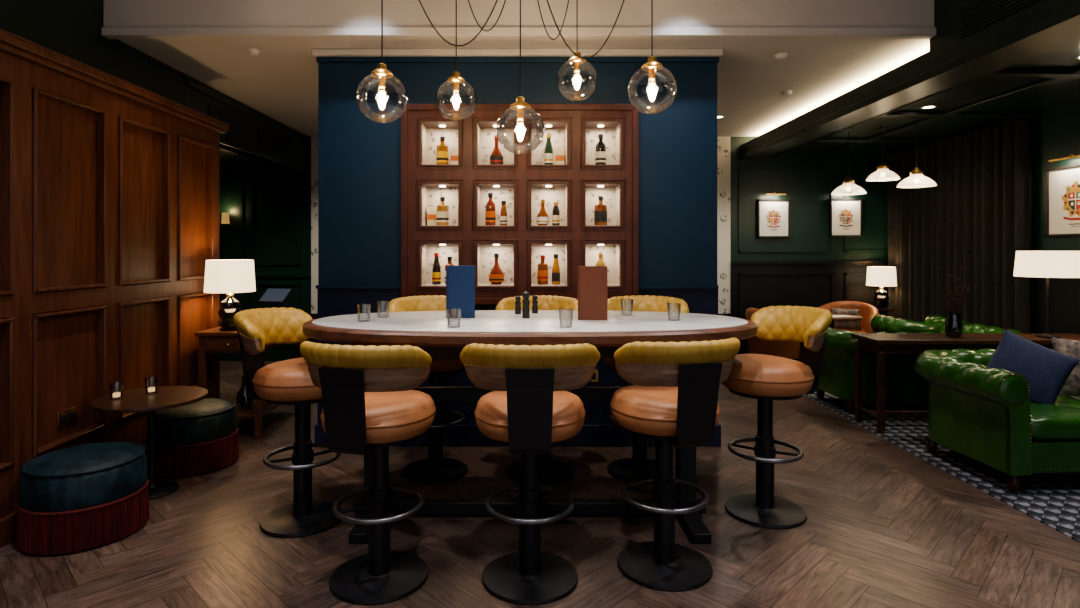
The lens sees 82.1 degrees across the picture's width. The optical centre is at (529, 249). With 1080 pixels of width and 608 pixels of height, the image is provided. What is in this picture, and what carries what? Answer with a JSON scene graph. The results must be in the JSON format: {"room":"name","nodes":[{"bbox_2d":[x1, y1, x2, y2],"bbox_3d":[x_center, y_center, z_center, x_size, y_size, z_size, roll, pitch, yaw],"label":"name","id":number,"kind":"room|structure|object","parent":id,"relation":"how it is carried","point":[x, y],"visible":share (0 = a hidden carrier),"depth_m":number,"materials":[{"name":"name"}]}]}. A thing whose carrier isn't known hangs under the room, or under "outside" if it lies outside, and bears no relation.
{"room":"bar lounge","nodes":[
{"label":"bar lounge","id":0,"kind":"room"},
{"bbox_2d":[0,0,183,104],"bbox_3d":[-2.975,-1.505,1.600,0.150,0.890,7.200,0,0,0],"label":"wall","id":1,"kind":"structure","parent":0,"point":[69,28],"depth_m":4.05,"materials":[{"name":"green paint"}]},
{"bbox_2d":[0,51,219,518],"bbox_3d":[-2.783,0.203,1.603,0.395,2.506,7.206,0,0,0],"label":"panelling","id":2,"kind":"object","parent":1,"relation":"attached to","point":[110,202],"visible":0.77,"depth_m":3.72,"materials":[{"name":"brown wood"}]},
{"bbox_2d":[57,406,77,427],"bbox_3d":[-2.631,0.950,3.530,0.013,0.090,0.150,0,0,0],"label":"power socket","id":3,"kind":"object","parent":2,"relation":"attached to","point":[68,416],"visible":1,"depth_m":3.52,"materials":[{"name":"gold metal"}]},
{"bbox_2d":[0,445,145,547],"bbox_3d":[-2.592,1.385,1.605,0.035,0.130,7.210,0,0,0],"label":"baseboard","id":4,"kind":"structure","parent":2,"relation":"attached to","point":[8,524],"depth_m":3.06,"materials":[{"name":"brown wood"}]},
{"bbox_2d":[0,29,228,132],"bbox_3d":[-2.760,-1.022,1.616,0.440,0.085,7.248,0,0,0],"label":"crown molding","id":5,"kind":"structure","parent":1,"relation":"attached to","point":[12,44],"depth_m":3.67,"materials":[{"name":"brown wood"}]},
{"bbox_2d":[220,149,259,161],"bbox_3d":[-3.725,-1.180,6.600,1.350,0.060,3.000,0,0,0],"label":"ceiling","id":6,"kind":"structure","parent":0,"point":[225,156],"depth_m":7.79,"materials":[{"name":"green paint"}]},
{"bbox_2d":[184,74,308,172],"bbox_3d":[-2.970,-1.475,6.650,0.180,0.950,2.900,0,0,0],"label":"beam","id":7,"kind":"structure","parent":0,"point":[198,96],"depth_m":6.43,"materials":[{"name":"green paint"}]},
{"bbox_2d":[220,137,730,360],"bbox_3d":[-0.890,-0.250,8.135,7.020,3.400,0.130,0,0,0],"label":"wall","id":8,"kind":"structure","parent":0,"point":[268,207],"depth_m":8.10,"materials":[{"name":"green paint"}]},
{"bbox_2d":[221,213,229,223],"bbox_3d":[-3.930,-0.410,8.026,0.100,0.140,0.152,0,0,0],"label":"wall sconce","id":9,"kind":"object","parent":8,"relation":"attached to","point":[225,216],"visible":1,"depth_m":7.96,"materials":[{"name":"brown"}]},
{"bbox_2d":[318,63,716,284],"bbox_3d":[-0.090,-0.015,4.950,2.960,2.930,0.700,0,0,0],"label":"wall","id":10,"kind":"structure","parent":0,"point":[359,157],"depth_m":4.60,"materials":[{"name":"paint"}]},
{"bbox_2d":[316,285,718,423],"bbox_3d":[-0.093,0.855,4.585,2.974,1.190,0.030,0,0,0],"label":"wainscoting","id":11,"kind":"structure","parent":10,"relation":"attached to","point":[332,300],"depth_m":4.59,"materials":[{"name":"blue paint"}]},
{"bbox_2d":[312,49,722,62],"bbox_3d":[-0.090,-1.435,4.600,3.020,0.089,0.100,0,0,0],"label":"crown molding","id":12,"kind":"structure","parent":10,"relation":"attached to","point":[321,55],"depth_m":4.56,"materials":[{"name":"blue paint"}]},
{"bbox_2d":[315,424,720,446],"bbox_3d":[-0.090,1.370,4.585,3.000,0.160,0.030,0,0,0],"label":"baseboard","id":13,"kind":"structure","parent":10,"relation":"attached to","point":[460,435],"depth_m":4.57,"materials":[{"name":"blue paint"}]},
{"bbox_2d":[401,104,638,304],"bbox_3d":[-0.074,-0.335,4.718,1.741,1.470,0.365,0,0,0],"label":"display cabinet","id":14,"kind":"object","parent":10,"relation":"attached to","point":[522,180],"visible":0.9,"depth_m":4.55,"materials":[{"name":"brown wood"}]},
{"bbox_2d":[427,207,435,225],"bbox_3d":[-0.753,-0.256,4.760,0.061,0.150,0.061,0,0,0],"label":"carton","id":15,"kind":"object","parent":14,"relation":"in","point":[431,211],"visible":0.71,"depth_m":4.73,"materials":[{"name":"beige cardboard"}]},
{"bbox_2d":[432,253,440,284],"bbox_3d":[-0.708,0.141,4.700,0.068,0.240,0.068,0,0,0],"label":"bottle","id":16,"kind":"object","parent":14,"relation":"in","point":[436,270],"visible":1,"depth_m":4.68,"materials":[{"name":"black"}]},
{"bbox_2d":[436,197,448,225],"bbox_3d":[-0.663,-0.291,4.700,0.096,0.220,0.096,0,0,0],"label":"bottle","id":17,"kind":"object","parent":14,"relation":"in","point":[442,210],"visible":0.91,"depth_m":4.66,"materials":[{"name":"beige glass"}]},
{"bbox_2d":[436,137,448,164],"bbox_3d":[-0.663,-0.744,4.700,0.094,0.225,0.094,0,0,0],"label":"bottle","id":18,"kind":"object","parent":14,"relation":"in","point":[442,154],"visible":0.81,"depth_m":4.66,"materials":[{"name":"yellow glass"}]},
{"bbox_2d":[451,148,457,164],"bbox_3d":[-0.575,-0.706,4.760,0.061,0.150,0.061,0,0,0],"label":"carton","id":19,"kind":"object","parent":14,"relation":"in","point":[454,151],"visible":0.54,"depth_m":4.73,"materials":[{"name":"beige cardboard"}]},
{"bbox_2d":[485,193,495,225],"bbox_3d":[-0.299,-0.306,4.700,0.080,0.250,0.080,0,0,0],"label":"bottle","id":20,"kind":"object","parent":14,"relation":"in","point":[490,213],"visible":0.92,"depth_m":4.67,"materials":[{"name":"orange glass"}]},
{"bbox_2d":[489,253,503,284],"bbox_3d":[-0.254,0.143,4.700,0.116,0.235,0.116,0,0,0],"label":"bottle","id":21,"kind":"object","parent":14,"relation":"in","point":[496,276],"visible":1,"depth_m":4.67,"materials":[{"name":"orange glass"}]},
{"bbox_2d":[490,135,502,164],"bbox_3d":[-0.254,-0.749,4.700,0.102,0.235,0.102,0,0,0],"label":"bottle","id":22,"kind":"object","parent":14,"relation":"in","point":[496,158],"visible":0.8,"depth_m":4.67,"materials":[{"name":"red"}]},
{"bbox_2d":[500,201,506,225],"bbox_3d":[-0.199,-0.276,4.700,0.056,0.190,0.056,0,0,0],"label":"bottle","id":23,"kind":"object","parent":14,"relation":"in","point":[503,215],"visible":0.88,"depth_m":4.68,"materials":[{"name":"orange glass"}]},
{"bbox_2d":[537,255,547,284],"bbox_3d":[0.097,0.151,4.700,0.084,0.220,0.084,0,0,0],"label":"bottle","id":24,"kind":"object","parent":14,"relation":"in","point":[542,272],"visible":1,"depth_m":4.67,"materials":[{"name":"orange glass"}]},
{"bbox_2d":[536,200,548,225],"bbox_3d":[0.097,-0.281,4.700,0.102,0.200,0.102,0,0,0],"label":"bottle","id":25,"kind":"object","parent":14,"relation":"in","point":[542,219],"visible":0.94,"depth_m":4.67,"materials":[{"name":"orange glass"}]},
{"bbox_2d":[544,133,552,164],"bbox_3d":[0.142,-0.756,4.700,0.072,0.250,0.072,0,0,0],"label":"bottle","id":26,"kind":"object","parent":14,"relation":"in","point":[548,151],"visible":0.84,"depth_m":4.67,"materials":[{"name":"green glass"}]},
{"bbox_2d":[552,254,559,284],"bbox_3d":[0.197,0.146,4.700,0.064,0.230,0.064,0,0,0],"label":"bottle","id":27,"kind":"object","parent":14,"relation":"in","point":[555,269],"visible":1,"depth_m":4.68,"materials":[{"name":"orange glass"}]},
{"bbox_2d":[552,202,559,225],"bbox_3d":[0.197,-0.271,4.700,0.060,0.180,0.060,0,0,0],"label":"bottle","id":28,"kind":"object","parent":14,"relation":"in","point":[555,212],"visible":0.91,"depth_m":4.68,"materials":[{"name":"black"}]},
{"bbox_2d":[556,148,563,164],"bbox_3d":[0.230,-0.706,4.760,0.061,0.150,0.061,0,0,0],"label":"carton","id":29,"kind":"object","parent":14,"relation":"in","point":[559,151],"visible":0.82,"depth_m":4.73,"materials":[{"name":"beige cardboard"}]},
{"bbox_2d":[594,196,606,225],"bbox_3d":[0.536,-0.294,4.700,0.100,0.225,0.100,0,0,0],"label":"bottle","id":30,"kind":"object","parent":14,"relation":"in","point":[600,210],"visible":0.9,"depth_m":4.66,"materials":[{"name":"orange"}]},
{"bbox_2d":[595,134,605,164],"bbox_3d":[0.536,-0.753,4.700,0.084,0.245,0.084,0,0,0],"label":"bottle","id":31,"kind":"object","parent":14,"relation":"in","point":[600,149],"visible":0.8,"depth_m":4.67,"materials":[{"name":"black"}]},
{"bbox_2d":[101,0,935,38],"bbox_3d":[-0.075,-1.675,4.230,5.650,0.450,0.080,0,0,0],"label":"ceiling bulkhead","id":32,"kind":"object","parent":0,"point":[122,19],"depth_m":4.21,"materials":[{"name":"white paint"}]},
{"bbox_2d":[118,39,929,136],"bbox_3d":[0.035,-1.510,6.185,6.170,0.060,3.830,0,0,0],"label":"ceiling","id":33,"kind":"structure","parent":0,"point":[280,83],"depth_m":4.92,"materials":[{"name":"white paint"}]},
{"bbox_2d":[246,48,260,55],"bbox_3d":[-2.050,-1.465,4.600,0.100,0.030,0.100,0,0,0],"label":"smoke detector","id":34,"kind":"object","parent":33,"relation":"attached to","point":[254,52],"visible":1,"depth_m":4.57,"materials":[{"name":"white plastic"}]},
{"bbox_2d":[0,361,1079,607],"bbox_3d":[0.225,1.475,3.050,9.050,0.050,10.100,0,0,0],"label":"floor","id":35,"kind":"structure","parent":0,"point":[885,526],"depth_m":3.08,"materials":[{"name":"brown wood"}]},
{"bbox_2d":[16,442,148,554],"bbox_3d":[-2.290,1.244,3.200,0.556,0.412,0.556,0,0,0],"label":"ottoman","id":36,"kind":"object","parent":35,"relation":"on","point":[85,496],"visible":1,"depth_m":3.00,"materials":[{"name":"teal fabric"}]},
{"bbox_2d":[90,386,207,499],"bbox_3d":[-2.270,1.165,3.720,0.606,0.571,0.606,0,0,0],"label":"round table","id":37,"kind":"object","parent":35,"relation":"on","point":[166,397],"visible":0.85,"depth_m":3.70,"materials":[{"name":"brown wood"}]},
{"bbox_2d":[109,381,123,399],"bbox_3d":[-2.440,0.831,3.660,0.072,0.095,0.072,0,0,0],"label":"glass tumbler","id":38,"kind":"object","parent":37,"relation":"on","point":[122,383],"visible":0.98,"depth_m":3.65,"materials":[{"name":"glass"}]},
{"bbox_2d":[145,377,157,393],"bbox_3d":[-2.320,0.831,3.800,0.072,0.095,0.072,0,0,0],"label":"glass tumbler","id":39,"kind":"object","parent":37,"relation":"on","point":[156,378],"visible":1,"depth_m":3.79,"materials":[{"name":"glass"}]},
{"bbox_2d":[146,398,238,476],"bbox_3d":[-2.280,1.244,4.200,0.556,0.412,0.556,0,0,0],"label":"ottoman","id":40,"kind":"object","parent":35,"relation":"on","point":[199,437],"visible":0.78,"depth_m":3.99,"materials":[{"name":"green fabric"}]},
{"bbox_2d":[195,326,300,438],"bbox_3d":[-2.307,1.040,5.187,0.517,0.820,0.907,0,0,0],"label":"side table","id":41,"kind":"object","parent":35,"relation":"on","point":[213,340],"visible":0.24,"depth_m":4.76,"materials":[{"name":"brown wood"}]},
{"bbox_2d":[204,260,255,330],"bbox_3d":[-2.360,0.353,4.880,0.370,0.550,0.370,0,0,0],"label":"table lamp","id":42,"kind":"object","parent":41,"relation":"on","point":[221,276],"visible":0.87,"depth_m":4.76,"materials":[{"name":"white fabric"}]},
{"bbox_2d":[236,376,253,410],"bbox_3d":[-2.280,1.144,4.980,0.150,0.260,0.150,0,0,0],"label":"vase","id":43,"kind":"object","parent":41,"relation":"on","point":[243,401],"visible":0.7,"depth_m":4.92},
{"bbox_2d":[258,288,293,307],"bbox_3d":[-2.226,0.483,5.439,0.260,0.294,0.164,0,0,15],"label":"screen","id":44,"kind":"object","parent":41,"relation":"on","point":[277,296],"visible":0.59,"depth_m":5.42,"materials":[{"name":"black metal"}]},
{"bbox_2d":[233,307,343,537],"bbox_3d":[-1.268,0.887,3.338,0.584,1.126,0.585,0,0,10],"label":"bar stool","id":45,"kind":"object","parent":35,"relation":"on","point":[285,382],"visible":0.89,"depth_m":3.28,"materials":[{"name":"leather"}]},
{"bbox_2d":[233,307,312,352],"bbox_3d":[-1.427,0.427,3.366,0.264,0.208,0.594,0,0,10],"label":"backrest","id":46,"kind":"object","parent":45,"relation":"on","point":[257,328],"depth_m":3.44,"materials":[{"name":"yellow leather"}]},
{"bbox_2d":[300,341,435,604],"bbox_3d":[-0.677,0.911,2.693,0.585,1.078,0.583,0,0,14],"label":"bar stool","id":47,"kind":"object","parent":35,"relation":"on","point":[370,405],"visible":1,"depth_m":2.55,"materials":[{"name":"orange leather"}]},
{"bbox_2d":[300,341,431,367],"bbox_3d":[-0.716,0.471,2.536,0.594,0.199,0.264,0,0,14],"label":"cushion","id":48,"kind":"object","parent":47,"relation":"on","point":[316,355],"depth_m":2.44,"materials":[{"name":"yellow leather"}]},
{"bbox_2d":[386,295,467,482],"bbox_3d":[-0.638,0.884,4.105,0.585,1.132,0.583,0,0,-22],"label":"bar stool","id":49,"kind":"object","parent":35,"relation":"on","point":[434,469],"visible":0.44,"depth_m":4.02,"materials":[{"name":"black metal"}]},
{"bbox_2d":[386,295,445,311],"bbox_3d":[-0.699,0.422,4.255,0.594,0.209,0.264,0,0,-22],"label":"cushion","id":50,"kind":"object","parent":49,"relation":"on","point":[428,302],"depth_m":4.28,"materials":[{"name":"yellow leather"}]},
{"bbox_2d":[303,310,756,543],"bbox_3d":[0.000,0.914,3.385,2.420,1.072,1.130,0,0,0],"label":"table","id":51,"kind":"object","parent":35,"relation":"on","point":[429,331],"visible":0.7,"depth_m":3.23,"materials":[{"name":"white stone"}]},
{"bbox_2d":[357,303,370,321],"bbox_3d":[-0.883,0.333,3.296,0.072,0.090,0.072,0,0,0],"label":"glass tumbler","id":52,"kind":"object","parent":51,"relation":"on","point":[358,305],"visible":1,"depth_m":3.28,"materials":[{"name":"glass"}]},
{"bbox_2d":[376,301,389,317],"bbox_3d":[-0.828,0.333,3.493,0.072,0.090,0.072,0,0,0],"label":"glass tumbler","id":53,"kind":"object","parent":51,"relation":"on","point":[378,313],"visible":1,"depth_m":3.48,"materials":[{"name":"glass"}]},
{"bbox_2d":[447,308,460,327],"bbox_3d":[-0.373,0.333,3.040,0.072,0.090,0.072,0,0,0],"label":"glass tumbler","id":54,"kind":"object","parent":51,"relation":"on","point":[448,309],"visible":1,"depth_m":3.02,"materials":[{"name":"clear glass"}]},
{"bbox_2d":[446,265,474,317],"bbox_3d":[-0.388,0.233,3.488,0.159,0.290,0.105,0,0,-4],"label":"folder","id":55,"kind":"object","parent":51,"relation":"on","point":[460,280],"visible":0.82,"depth_m":3.44,"materials":[{"name":"blue"}]},
{"bbox_2d":[515,296,520,313],"bbox_3d":[-0.071,0.323,3.657,0.036,0.110,0.036,0,0,0],"label":"pepper mill","id":56,"kind":"object","parent":51,"relation":"on","point":[517,298],"visible":1,"depth_m":3.64,"materials":[{"name":"black"}]},
{"bbox_2d":[522,291,529,317],"bbox_3d":[-0.022,0.302,3.442,0.042,0.150,0.042,0,0,0],"label":"pepper mill","id":57,"kind":"object","parent":51,"relation":"on","point":[525,310],"visible":1,"depth_m":3.43,"materials":[{"name":"black wood"}]},
{"bbox_2d":[532,295,537,312],"bbox_3d":[0.030,0.323,3.715,0.036,0.110,0.036,0,0,0],"label":"pepper mill","id":58,"kind":"object","parent":51,"relation":"on","point":[534,297],"visible":1,"depth_m":3.70,"materials":[{"name":"black"}]},
{"bbox_2d":[559,308,572,327],"bbox_3d":[0.176,0.333,3.040,0.072,0.090,0.072,0,0,0],"label":"glass tumbler","id":59,"kind":"object","parent":51,"relation":"on","point":[560,309],"visible":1,"depth_m":3.02,"materials":[{"name":"clear glass"}]},
{"bbox_2d":[578,266,607,319],"bbox_3d":[0.341,0.233,3.390,0.159,0.290,0.105,0,0,4],"label":"folder","id":60,"kind":"object","parent":51,"relation":"on","point":[592,280],"visible":1,"depth_m":3.34,"materials":[{"name":"brown leather"}]},
{"bbox_2d":[621,299,632,315],"bbox_3d":[0.563,0.333,3.601,0.072,0.090,0.072,0,0,0],"label":"glass tumbler","id":61,"kind":"object","parent":51,"relation":"on","point":[631,306],"visible":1,"depth_m":3.59,"materials":[{"name":"glass"}]},
{"bbox_2d":[667,303,680,320],"bbox_3d":[0.777,0.333,3.344,0.072,0.090,0.072,0,0,0],"label":"glass tumbler","id":62,"kind":"object","parent":51,"relation":"on","point":[668,304],"visible":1,"depth_m":3.33,"materials":[{"name":"glass"}]},
{"bbox_2d":[460,343,599,604],"bbox_3d":[0.000,0.911,2.692,0.585,1.078,0.583,0,0,0],"label":"bar stool","id":63,"kind":"object","parent":35,"relation":"on","point":[529,411],"visible":1,"depth_m":2.55,"materials":[{"name":"orange leather"}]},
{"bbox_2d":[460,343,599,367],"bbox_3d":[0.000,0.471,2.530,0.594,0.199,0.264,0,0,0],"label":"cushion","id":64,"kind":"object","parent":63,"relation":"on","point":[474,355],"depth_m":2.44,"materials":[{"name":"yellow leather"}]},
{"bbox_2d":[495,295,577,484],"bbox_3d":[0.065,0.884,4.089,0.585,1.132,0.584,0,0,0],"label":"bar stool","id":65,"kind":"object","parent":35,"relation":"on","point":[550,471],"visible":0.29,"depth_m":4.14,"materials":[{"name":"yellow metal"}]},
{"bbox_2d":[495,295,577,309],"bbox_3d":[0.065,0.422,4.250,0.594,0.209,0.264,0,0,0],"label":"cushion","id":66,"kind":"object","parent":65,"relation":"on","point":[549,302],"depth_m":4.26,"materials":[{"name":"yellow leather"}]},
{"bbox_2d":[603,295,688,483],"bbox_3d":[0.739,0.884,4.104,0.585,1.132,0.583,0,0,23],"label":"bar stool","id":67,"kind":"object","parent":35,"relation":"on","point":[639,466],"visible":0.41,"depth_m":4.09,"materials":[{"name":"yellow leather"}]},
{"bbox_2d":[608,295,688,312],"bbox_3d":[0.802,0.422,4.253,0.594,0.209,0.264,0,0,23],"label":"cushion","id":68,"kind":"object","parent":67,"relation":"on","point":[652,303],"depth_m":4.29,"materials":[{"name":"yellow leather"}]},
{"bbox_2d":[610,338,739,591],"bbox_3d":[0.627,0.911,2.793,0.585,1.078,0.583,0,0,-15],"label":"bar stool","id":69,"kind":"object","parent":35,"relation":"on","point":[672,399],"visible":1,"depth_m":2.65,"materials":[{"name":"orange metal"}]},
{"bbox_2d":[614,338,739,362],"bbox_3d":[0.669,0.471,2.637,0.594,0.199,0.264,0,0,-15],"label":"cushion","id":70,"kind":"object","parent":69,"relation":"on","point":[723,350],"depth_m":2.53,"materials":[{"name":"yellow leather"}]},
{"bbox_2d":[745,308,799,358],"bbox_3d":[2.775,1.051,6.996,0.630,0.802,0.742,0,0,-10],"label":"armchair","id":71,"kind":"object","parent":35,"relation":"on","point":[785,349],"visible":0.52,"depth_m":6.73,"materials":[{"name":"leather"}]},
{"bbox_2d":[721,306,831,528],"bbox_3d":[1.347,0.887,3.442,0.583,1.126,0.585,0,0,-14],"label":"bar stool","id":72,"kind":"object","parent":35,"relation":"on","point":[763,378],"visible":0.98,"depth_m":3.38,"materials":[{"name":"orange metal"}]},
{"bbox_2d":[750,306,831,349],"bbox_3d":[1.504,0.427,3.481,0.264,0.208,0.594,0,0,-14],"label":"backrest","id":73,"kind":"object","parent":72,"relation":"on","point":[808,326],"depth_m":3.56,"materials":[{"name":"yellow leather"}]},
{"bbox_2d":[829,313,862,328],"bbox_3d":[3.460,1.100,7.120,0.640,0.700,0.640,0,0,0],"label":"bistro table","id":74,"kind":"object","parent":35,"relation":"on","point":[857,317],"visible":0.27,"depth_m":6.89,"materials":[{"name":"brown wood"}]},
{"bbox_2d":[819,301,878,332],"bbox_3d":[3.936,1.051,7.720,0.742,0.802,0.630,0,0,40],"label":"armchair","id":75,"kind":"object","parent":35,"relation":"on","point":[867,311],"visible":0.26,"depth_m":7.76,"materials":[{"name":"leather"}]},
{"bbox_2d":[830,308,861,330],"bbox_3d":[3.880,0.850,7.620,0.340,0.270,0.120,0,0,40],"label":"cushion","id":76,"kind":"object","parent":75,"relation":"on","point":[853,325],"visible":0.63,"depth_m":7.57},
{"bbox_2d":[877,308,892,314],"bbox_3d":[4.420,1.090,7.800,0.260,0.720,0.260,0,0,0],"label":"side table","id":77,"kind":"object","parent":35,"relation":"on","point":[879,309],"visible":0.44,"depth_m":7.70,"materials":[{"name":"brown wood"}]},
{"bbox_2d":[866,266,896,308],"bbox_3d":[4.420,0.470,7.800,0.340,0.520,0.340,0,0,0],"label":"table lamp","id":78,"kind":"object","parent":77,"relation":"on","point":[884,276],"visible":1,"depth_m":7.71,"materials":[{"name":"white fabric"}]},
{"bbox_2d":[871,315,968,332],"bbox_3d":[4.210,1.087,6.596,0.790,0.726,0.761,0,0,2],"label":"armchair","id":79,"kind":"object","parent":35,"relation":"on","point":[879,323],"visible":0.28,"depth_m":6.46,"materials":[{"name":"green leather"}]},
{"bbox_2d":[803,391,1079,542],"bbox_3d":[3.735,1.446,3.925,2.030,0.008,4.850,0,0,0],"label":"geometric rug","id":80,"kind":"object","parent":35,"relation":"on","point":[1052,499],"visible":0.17,"depth_m":3.96,"materials":[{"name":"carpet"}]},
{"bbox_2d":[816,323,1021,413],"bbox_3d":[3.560,1.079,5.716,1.790,0.726,0.821,0,0,0],"label":"sofa","id":81,"kind":"object","parent":80,"relation":"on","point":[837,376],"visible":0.42,"depth_m":5.42,"materials":[{"name":"green leather"}]},
{"bbox_2d":[851,333,1079,432],"bbox_3d":[3.660,1.075,5.060,1.880,0.735,0.400,0,0,0],"label":"console table","id":82,"kind":"object","parent":80,"relation":"on","point":[882,344],"visible":0.68,"depth_m":4.90,"materials":[{"name":"brown wood"}]},
{"bbox_2d":[937,266,969,336],"bbox_3d":[3.432,0.415,5.036,0.219,0.579,0.229,0,0,13],"label":"vase","id":83,"kind":"object","parent":82,"relation":"on","point":[953,321],"visible":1,"depth_m":5.02,"materials":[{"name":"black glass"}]},
{"bbox_2d":[1013,251,1079,337],"bbox_3d":[4.200,0.357,5.030,0.440,0.700,0.440,0,0,0],"label":"table lamp","id":84,"kind":"object","parent":82,"relation":"on","point":[1043,264],"visible":1,"depth_m":4.89,"materials":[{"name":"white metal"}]},
{"bbox_2d":[914,348,1079,491],"bbox_3d":[3.701,1.079,4.144,1.990,0.726,0.961,0,0,-3],"label":"sofa","id":85,"kind":"object","parent":80,"relation":"on","point":[988,416],"visible":0.88,"depth_m":3.77,"materials":[{"name":"green leather"}]},
{"bbox_2d":[986,329,1079,403],"bbox_3d":[3.280,0.790,4.090,0.542,0.510,0.186,0,0,35],"label":"cushion","id":86,"kind":"object","parent":85,"relation":"on","point":[1046,371],"visible":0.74,"depth_m":4.03,"materials":[{"name":"fabric"}]},
{"bbox_2d":[1051,337,1079,395],"bbox_3d":[3.760,0.800,4.170,0.450,0.409,0.174,0,0,6],"label":"cushion","id":87,"kind":"object","parent":85,"relation":"on","point":[1071,387],"visible":0.67,"depth_m":4.15,"materials":[{"name":"beige fabric"}]},
{"bbox_2d":[731,137,893,360],"bbox_3d":[3.785,-0.050,8.127,2.330,3.000,0.145,0,0,0],"label":"wall","id":88,"kind":"structure","parent":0,"point":[809,268],"depth_m":8.10,"materials":[{"name":"green paint"}]},
{"bbox_2d":[757,192,790,237],"bbox_3d":[3.170,-0.456,8.030,0.426,0.598,0.103,0,0,0],"label":"framed print","id":89,"kind":"object","parent":88,"relation":"attached to","point":[773,215],"visible":1,"depth_m":8.07,"materials":[{"name":"white paper"}]},
{"bbox_2d":[766,209,780,226],"bbox_3d":[3.170,-0.393,8.064,0.200,0.276,0.001,0,0,0],"label":"print","id":90,"kind":"object","parent":89,"relation":"attached to","point":[773,216],"depth_m":8.07,"materials":[{"name":"multicoloured"}]},
{"bbox_2d":[829,198,862,236],"bbox_3d":[4.110,-0.466,8.030,0.426,0.598,0.103,0,0,0],"label":"framed print","id":91,"kind":"object","parent":88,"relation":"attached to","point":[845,214],"visible":0.92,"depth_m":8.07,"materials":[{"name":"white paper"}]},
{"bbox_2d":[739,0,1079,159],"bbox_3d":[2.930,-1.535,3.050,0.400,0.730,10.100,0,0,0],"label":"beam","id":92,"kind":"structure","parent":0,"point":[1041,27],"depth_m":4.18,"materials":[{"name":"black paint"}]},
{"bbox_2d":[959,0,1037,37],"bbox_3d":[2.737,-1.440,3.325,0.023,0.180,1.250,0,0,0],"label":"air vent grille","id":93,"kind":"object","parent":92,"relation":"attached to","point":[978,14],"visible":1,"depth_m":3.73,"materials":[{"name":"grey metal"}]},
{"bbox_2d":[791,40,1079,153],"bbox_3d":[3.925,-1.300,3.050,1.650,0.100,10.100,0,0,0],"label":"ceiling","id":94,"kind":"structure","parent":0,"point":[1051,79],"depth_m":5.57,"materials":[{"name":"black paint"}]},
{"bbox_2d":[831,127,866,195],"bbox_3d":[3.340,-0.938,6.500,0.335,0.705,0.335,0,0,0],"label":"light","id":95,"kind":"object","parent":94,"relation":"hanging from","point":[848,187],"visible":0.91,"depth_m":6.45,"materials":[{"name":"white glass"}]},
{"bbox_2d":[866,126,899,181],"bbox_3d":[3.700,-1.012,6.500,0.315,0.555,0.315,0,0,0],"label":"light","id":96,"kind":"object","parent":94,"relation":"hanging from","point":[883,173],"visible":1,"depth_m":6.46,"materials":[{"name":"white glass"}]},
{"bbox_2d":[897,118,936,187],"bbox_3d":[3.740,-0.953,6.000,0.335,0.675,0.335,0,0,0],"label":"light","id":97,"kind":"object","parent":94,"relation":"hanging from","point":[916,179],"visible":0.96,"depth_m":5.96,"materials":[{"name":"white glass"}]},
{"bbox_2d":[888,119,1030,332],"bbox_3d":[4.660,0.100,6.910,0.107,2.660,2.220,0,0,0],"label":"curtain","id":98,"kind":"object","parent":94,"relation":"hanging from","point":[977,215],"visible":0.63,"depth_m":6.58,"materials":[{"name":"fabric"}]},
{"bbox_2d":[888,111,1037,152],"bbox_3d":[4.660,-1.265,6.875,0.024,0.024,2.350,0,0,0],"label":"rail","id":99,"kind":"object","parent":94,"relation":"attached to","point":[1036,112],"depth_m":6.59,"materials":[{"name":"black metal"}]},
{"bbox_2d":[894,101,1079,334],"bbox_3d":[4.780,-0.050,3.050,0.140,3.000,10.100,0,0,0],"label":"wall","id":100,"kind":"structure","parent":0,"point":[1055,134],"depth_m":5.63,"materials":[{"name":"green paint"}]},
{"bbox_2d":[1045,154,1079,236],"bbox_3d":[4.700,-0.476,5.380,0.103,0.718,0.606,0,0,0],"label":"framed print","id":101,"kind":"object","parent":100,"relation":"attached to","point":[1062,184],"visible":1,"depth_m":5.50,"materials":[{"name":"white paper"}]},
{"bbox_2d":[1048,154,1079,161],"bbox_3d":[4.700,-0.812,5.380,0.102,0.045,0.360,0,0,0],"label":"picture light","id":102,"kind":"object","parent":101,"relation":"attached to","point":[1073,156],"depth_m":5.38,"materials":[{"name":"gold metal"}]},
{"bbox_3d":[0.025,-1.935,1.135,6.150,0.070,6.270,0,0,0],"label":"ceiling","id":103,"kind":"structure","parent":0,"visible":0},
{"bbox_2d":[356,0,406,123],"bbox_3d":[-0.740,-1.268,3.100,0.250,1.265,0.250,0,0,0],"label":"globe pendant light","id":104,"kind":"object","parent":103,"relation":"hanging from","point":[381,74],"visible":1,"depth_m":3.14,"materials":[{"name":"clear glass"}]},
{"bbox_2d":[435,0,476,120],"bbox_3d":[-0.450,-1.345,3.780,0.250,1.110,0.250,0,0,0],"label":"globe pendant light","id":105,"kind":"object","parent":103,"relation":"hanging from","point":[456,80],"visible":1,"depth_m":3.83,"materials":[{"name":"clear glass"}]},
{"bbox_2d":[496,0,544,153],"bbox_3d":[-0.050,-1.198,3.200,0.250,1.405,0.250,0,0,0],"label":"globe pendant light","id":106,"kind":"object","parent":103,"relation":"hanging from","point":[520,107],"visible":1,"depth_m":3.25,"materials":[{"name":"clear glass"}]},
{"bbox_2d":[419,0,624,58],"bbox_3d":[-0.055,-1.458,3.440,1.377,0.883,0.687,0,0,0],"label":"cables","id":107,"kind":"object","parent":103,"relation":"attached to","point":[419,0],"visible":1,"depth_m":3.32,"materials":[{"name":"black metal"}]},
{"bbox_2d":[557,0,597,100],"bbox_3d":[0.287,-1.405,3.780,0.250,0.989,0.250,0,0,0],"label":"globe pendant light","id":108,"kind":"object","parent":103,"relation":"hanging from","point":[576,62],"visible":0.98,"depth_m":3.83,"materials":[{"name":"clear glass"}]},
{"bbox_2d":[628,0,676,114],"bbox_3d":[0.630,-1.300,3.200,0.250,1.199,0.250,0,0,0],"label":"globe pendant light","id":109,"kind":"object","parent":103,"relation":"hanging from","point":[652,67],"visible":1,"depth_m":3.24,"materials":[{"name":"clear glass"}]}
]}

